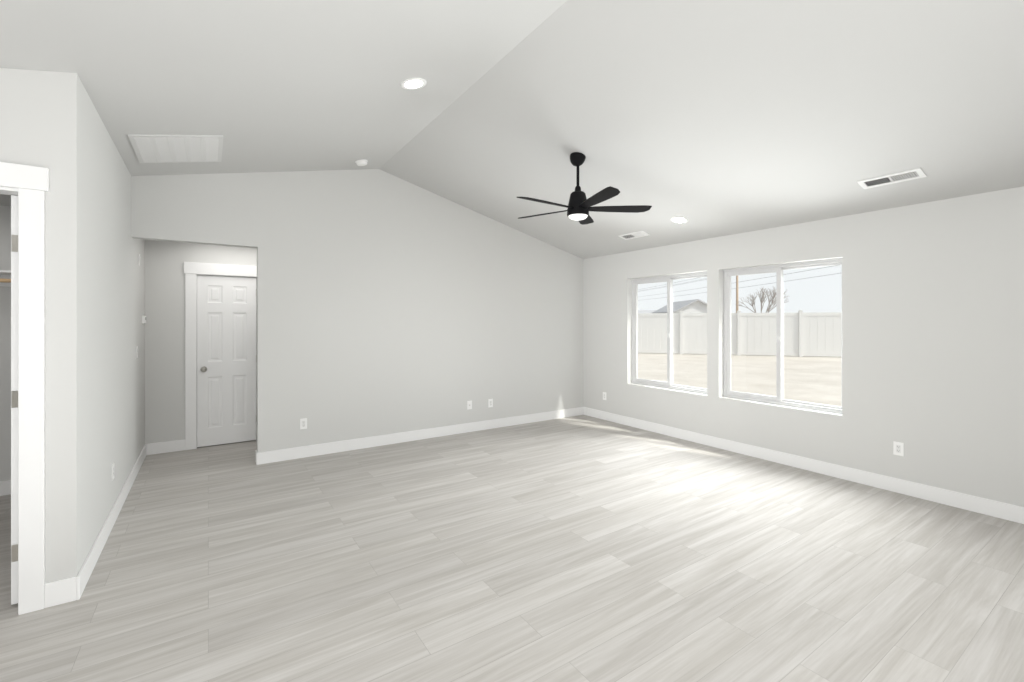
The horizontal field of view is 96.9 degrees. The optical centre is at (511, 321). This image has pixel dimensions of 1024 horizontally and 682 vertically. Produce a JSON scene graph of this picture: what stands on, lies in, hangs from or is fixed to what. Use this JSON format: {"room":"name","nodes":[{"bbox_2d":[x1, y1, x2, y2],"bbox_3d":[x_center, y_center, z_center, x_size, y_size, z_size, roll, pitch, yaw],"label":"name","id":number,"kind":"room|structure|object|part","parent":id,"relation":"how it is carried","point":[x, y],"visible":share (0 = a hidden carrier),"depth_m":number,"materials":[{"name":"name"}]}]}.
{"room":"empty living room","nodes":[
{"label":"empty living room","id":0,"kind":"room"},
{"bbox_2d":[0,205,10,480],"bbox_3d":[-4.823,0.200,3.691,2.490,2.600,0.120,0,0,-34],"label":"wall","id":1,"kind":"structure","parent":0,"point":[5,350],"depth_m":3.92,"materials":[{"name":"grey paint"}]},
{"bbox_2d":[0,270,10,286],"bbox_3d":[-4.705,-0.359,3.514,2.490,0.118,0.305,0,0,-34],"label":"closet shelf","id":2,"kind":"object","parent":1,"relation":"attached to","point":[5,278],"depth_m":3.88,"materials":[{"name":"white paint"}]},
{"bbox_2d":[0,480,10,495],"bbox_3d":[-4.785,1.438,3.633,2.490,0.125,0.017,0,0,-34],"label":"baseboard","id":3,"kind":"structure","parent":1,"relation":"attached to","point":[5,486],"depth_m":3.91,"materials":[{"name":"white paint"}]},
{"bbox_2d":[0,194,10,205],"bbox_3d":[-4.170,-1.060,2.714,2.490,0.120,2.230,0,0,-34],"label":"ceiling","id":4,"kind":"structure","parent":0,"point":[5,200],"depth_m":3.76,"materials":[{"name":"grey paint"}]},
{"bbox_2d":[0,68,45,583],"bbox_3d":[-3.566,-0.350,1.704,2.610,3.700,0.120,0,0,-34],"label":"wall","id":5,"kind":"structure","parent":0,"point":[22,116],"depth_m":2.34,"materials":[{"name":"grey paint"}]},
{"bbox_2d":[0,162,48,614],"bbox_3d":[-2.894,0.350,2.139,1.038,2.300,0.145,0,0,-34],"label":"door frame","id":6,"kind":"structure","parent":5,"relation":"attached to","point":[8,191],"depth_m":2.34,"materials":[{"name":"white paint"}]},
{"bbox_2d":[11,195,17,604],"bbox_3d":[-2.831,0.413,2.723,0.045,2.150,0.815,0,0,-34],"label":"closet door","id":7,"kind":"structure","parent":6,"relation":"attached to","point":[14,399],"depth_m":2.39,"materials":[{"name":"white paint"}]},
{"bbox_2d":[46,71,144,582],"bbox_3d":[-3.313,-0.350,3.781,0.120,3.700,3.290,0,0,-34],"label":"wall","id":8,"kind":"structure","parent":0,"point":[95,366],"depth_m":2.64,"materials":[{"name":"grey paint"}]},
{"bbox_2d":[44,579,67,602],"bbox_3d":[-3.133,1.438,3.390,0.014,0.125,2.200,0,0,-34],"label":"baseboard","id":9,"kind":"structure","parent":8,"relation":"attached to","point":[51,589],"depth_m":2.39,"materials":[{"name":"white paint"}]},
{"bbox_2d":[68,444,147,601],"bbox_3d":[-3.219,1.438,3.763,0.017,0.125,3.184,0,0,-34],"label":"baseboard","id":10,"kind":"structure","parent":8,"relation":"attached to","point":[76,585],"depth_m":2.94,"materials":[{"name":"white paint"}]},
{"bbox_2d":[112,463,113,480],"bbox_3d":[-2.961,1.115,3.368,0.007,0.115,0.070,0,0,-34],"label":"electrical outlet","id":11,"kind":"object","parent":8,"relation":"attached to","point":[112,471],"visible":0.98,"depth_m":3.35,"materials":[{"name":"white plastic"}]},
{"bbox_2d":[142,315,145,323],"bbox_3d":[-3.984,-0.020,4.914,0.026,0.090,0.100,0,0,-34],"label":"light switch","id":12,"kind":"object","parent":8,"relation":"attached to","point":[143,319],"visible":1,"depth_m":4.88,"materials":[{"name":"white plastic"}]},
{"bbox_2d":[145,240,256,443],"bbox_3d":[-3.102,0.200,5.830,2.510,2.600,0.120,0,0,-34],"label":"wall","id":13,"kind":"structure","parent":0,"point":[164,344],"depth_m":5.20,"materials":[{"name":"grey paint"}]},
{"bbox_2d":[148,439,184,454],"bbox_3d":[-3.942,1.438,5.186,0.338,0.125,0.014,0,0,-34],"label":"baseboard","id":14,"kind":"structure","parent":13,"relation":"attached to","point":[178,445],"depth_m":5.18,"materials":[{"name":"white paint"}]},
{"bbox_2d":[184,262,256,449],"bbox_3d":[-3.483,0.405,5.559,0.868,2.190,0.145,0,0,-34],"label":"door frame","id":15,"kind":"structure","parent":13,"relation":"attached to","point":[192,270],"depth_m":5.32,"materials":[{"name":"white paint"}]},
{"bbox_2d":[197,275,256,446],"bbox_3d":[-3.451,0.471,5.514,0.620,2.033,0.107,0,0,-34],"label":"hall door","id":16,"kind":"structure","parent":13,"relation":"in","point":[226,360],"depth_m":5.52,"materials":[{"name":"white paint"}]},
{"bbox_3d":[-3.644,0.570,5.364,0.066,0.066,0.072,0,0,-34],"label":"knob","id":17,"kind":"part","parent":16,"relation":"part of","materials":[{"name":"grey metal"}]},
{"bbox_2d":[131,169,582,452],"bbox_3d":[-1.263,-0.350,5.761,5.730,3.700,0.120,0,0,-34],"label":"wall","id":18,"kind":"structure","parent":0,"point":[387,303],"depth_m":5.47,"materials":[{"name":"grey paint"}]},
{"bbox_2d":[300,418,306,428],"bbox_3d":[-2.294,1.128,4.994,0.070,0.115,0.007,0,0,-34],"label":"electrical outlet","id":19,"kind":"object","parent":18,"relation":"attached to","point":[303,423],"visible":1,"depth_m":4.99,"materials":[{"name":"white plastic"}]},
{"bbox_2d":[255,407,583,464],"bbox_3d":[-0.775,1.438,6.017,4.574,0.125,0.037,0,0,-34],"label":"baseboard","id":20,"kind":"structure","parent":18,"relation":"attached to","point":[367,442],"depth_m":5.60,"materials":[{"name":"white paint"}]},
{"bbox_2d":[467,401,471,409],"bbox_3d":[-0.572,1.135,6.143,0.070,0.115,0.014,0,0,-34],"label":"outlet","id":21,"kind":"object","parent":18,"relation":"attached to","point":[469,404],"visible":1,"depth_m":6.14,"materials":[{"name":"white plastic"}]},
{"bbox_2d":[488,399,492,407],"bbox_3d":[-0.298,1.142,6.331,0.070,0.115,0.007,0,0,-34],"label":"electrical outlet","id":22,"kind":"object","parent":18,"relation":"attached to","point":[490,402],"visible":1,"depth_m":6.33,"materials":[{"name":"white plastic"}]},
{"bbox_2d":[0,415,1023,681],"bbox_3d":[-0.576,1.575,2.550,8.520,0.150,9.520,0,0,-34],"label":"floor","id":23,"kind":"structure","parent":0,"point":[580,549],"depth_m":2.69,"materials":[{"name":"grey laminate"}]},
{"bbox_2d":[0,0,1023,258],"bbox_3d":[-0.579,-1.606,2.501,8.820,1.788,9.800,0,0,-34],"label":"ceiling","id":24,"kind":"structure","parent":0,"point":[712,118],"depth_m":3.06,"materials":[{"name":"grey paint"}]},
{"bbox_2d":[128,134,222,162],"bbox_3d":[-2.748,-1.421,3.756,0.589,0.137,0.690,0,0,-34],"label":"ceiling vent","id":25,"kind":"object","parent":24,"relation":"in","point":[173,148],"visible":1,"depth_m":3.70,"materials":[{"name":"white metal"}]},
{"bbox_2d":[355,160,367,165],"bbox_3d":[-1.666,-1.755,5.023,0.135,0.062,0.136,0,0,-34],"label":"smoke detector","id":26,"kind":"object","parent":24,"relation":"attached to","point":[361,162],"visible":1,"depth_m":4.99,"materials":[{"name":"white plastic"}]},
{"bbox_2d":[401,78,426,89],"bbox_3d":[-0.718,-1.734,3.315,0.186,0.045,0.190,0,0,-34],"label":"recessed light","id":27,"kind":"object","parent":24,"relation":"in","point":[413,83],"visible":1,"depth_m":3.31,"materials":[{"name":"white plastic"}]},
{"bbox_2d":[517,152,651,224],"bbox_3d":[0.573,-1.253,4.209,1.249,0.615,1.307,0,0,-34],"label":"ceiling fan","id":28,"kind":"object","parent":24,"relation":"hanging from","point":[580,204],"visible":1,"depth_m":4.18,"materials":[{"name":"black metal"}]},
{"bbox_2d":[619,231,648,239],"bbox_3d":[1.572,-1.111,5.866,0.147,0.043,0.400,0,0,-34],"label":"ceiling vent","id":29,"kind":"object","parent":24,"relation":"in","point":[633,235],"visible":1,"depth_m":5.85,"materials":[{"name":"white metal"}]},
{"bbox_2d":[671,216,687,223],"bbox_3d":[1.896,-1.146,5.137,0.184,0.051,0.190,0,0,-34],"label":"recessed light","id":30,"kind":"object","parent":24,"relation":"in","point":[679,219],"visible":1,"depth_m":5.12,"materials":[{"name":"white plastic"}]},
{"bbox_2d":[857,168,926,188],"bbox_3d":[3.005,-1.128,3.600,0.147,0.043,0.400,0,0,-34],"label":"ceiling vent","id":31,"kind":"object","parent":24,"relation":"in","point":[912,174],"visible":1,"depth_m":3.58,"materials":[{"name":"white metal"}]},
{"bbox_2d":[583,186,1023,506],"bbox_3d":[2.906,0.000,4.845,0.180,3.000,9.580,0,0,-34],"label":"wall","id":32,"kind":"structure","parent":0,"point":[933,336],"depth_m":4.01,"materials":[{"name":"grey paint"}]},
{"bbox_2d":[631,271,706,393],"bbox_3d":[2.119,0.142,6.088,0.094,1.515,1.260,0,0,-34],"label":"window","id":33,"kind":"structure","parent":32,"relation":"in","point":[668,279],"depth_m":6.09,"materials":[{"name":"grey plastic"}]},
{"bbox_2d":[723,258,841,413],"bbox_3d":[2.904,0.142,4.916,0.094,1.515,1.260,0,0,-34],"label":"window","id":34,"kind":"structure","parent":32,"relation":"in","point":[778,399],"depth_m":4.91,"materials":[{"name":"grey plastic"}]},
{"bbox_2d":[584,407,1023,523],"bbox_3d":[3.257,1.438,4.142,0.017,0.125,7.600,0,0,-34],"label":"baseboard","id":35,"kind":"structure","parent":32,"relation":"attached to","point":[998,509],"depth_m":4.30,"materials":[{"name":"white paint"}]},
{"bbox_2d":[893,441,903,455],"bbox_3d":[3.380,1.115,3.968,0.007,0.115,0.070,0,0,-34],"label":"electrical outlet","id":36,"kind":"object","parent":32,"relation":"attached to","point":[898,448],"visible":1,"depth_m":3.96,"materials":[{"name":"white plastic"}]},
{"label":"outside","id":37,"kind":"structure","parent":0,"visible":0},
{"bbox_2d":[638,331,841,406],"bbox_3d":[49.203,1.700,57.007,134.800,0.300,180.000,0,0,-34],"label":"ground","id":38,"kind":"structure","parent":37,"point":[771,369],"depth_m":13.47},
{"bbox_2d":[638,310,655,327],"bbox_3d":[26.186,-0.350,91.320,14.800,3.800,7.800,0,0,1],"label":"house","id":39,"kind":"structure","parent":38,"relation":"on","point":[643,311],"depth_m":90.09,"materials":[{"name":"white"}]},
{"bbox_2d":[652,299,706,331],"bbox_3d":[23.437,-0.625,61.699,6.000,4.350,9.800,0,0,1],"label":"house","id":40,"kind":"structure","parent":38,"relation":"on","point":[688,307],"depth_m":57.23,"materials":[{"name":"white"}]},
{"bbox_2d":[638,265,839,312],"bbox_3d":[23.121,-2.175,46.577,2.202,7.450,90.067,0,0,-2],"label":"pole","id":41,"kind":"object","parent":38,"relation":"on","point":[736,282],"depth_m":46.51,"materials":[{"name":"beige wood"}]},
{"bbox_2d":[638,310,841,356],"bbox_3d":[9.108,0.527,20.912,31.870,2.045,0.150,0,0,18],"label":"fence","id":42,"kind":"object","parent":38,"relation":"on","point":[752,328],"depth_m":20.34,"materials":[{"name":"white plastic"}]},
{"bbox_2d":[736,287,787,312],"bbox_3d":[20.143,-0.620,35.990,3.322,4.339,3.342,0,0,-34],"label":"tree","id":43,"kind":"object","parent":38,"relation":"on","point":[763,297],"depth_m":35.70,"materials":[{"name":"beige plant"}]}
]}

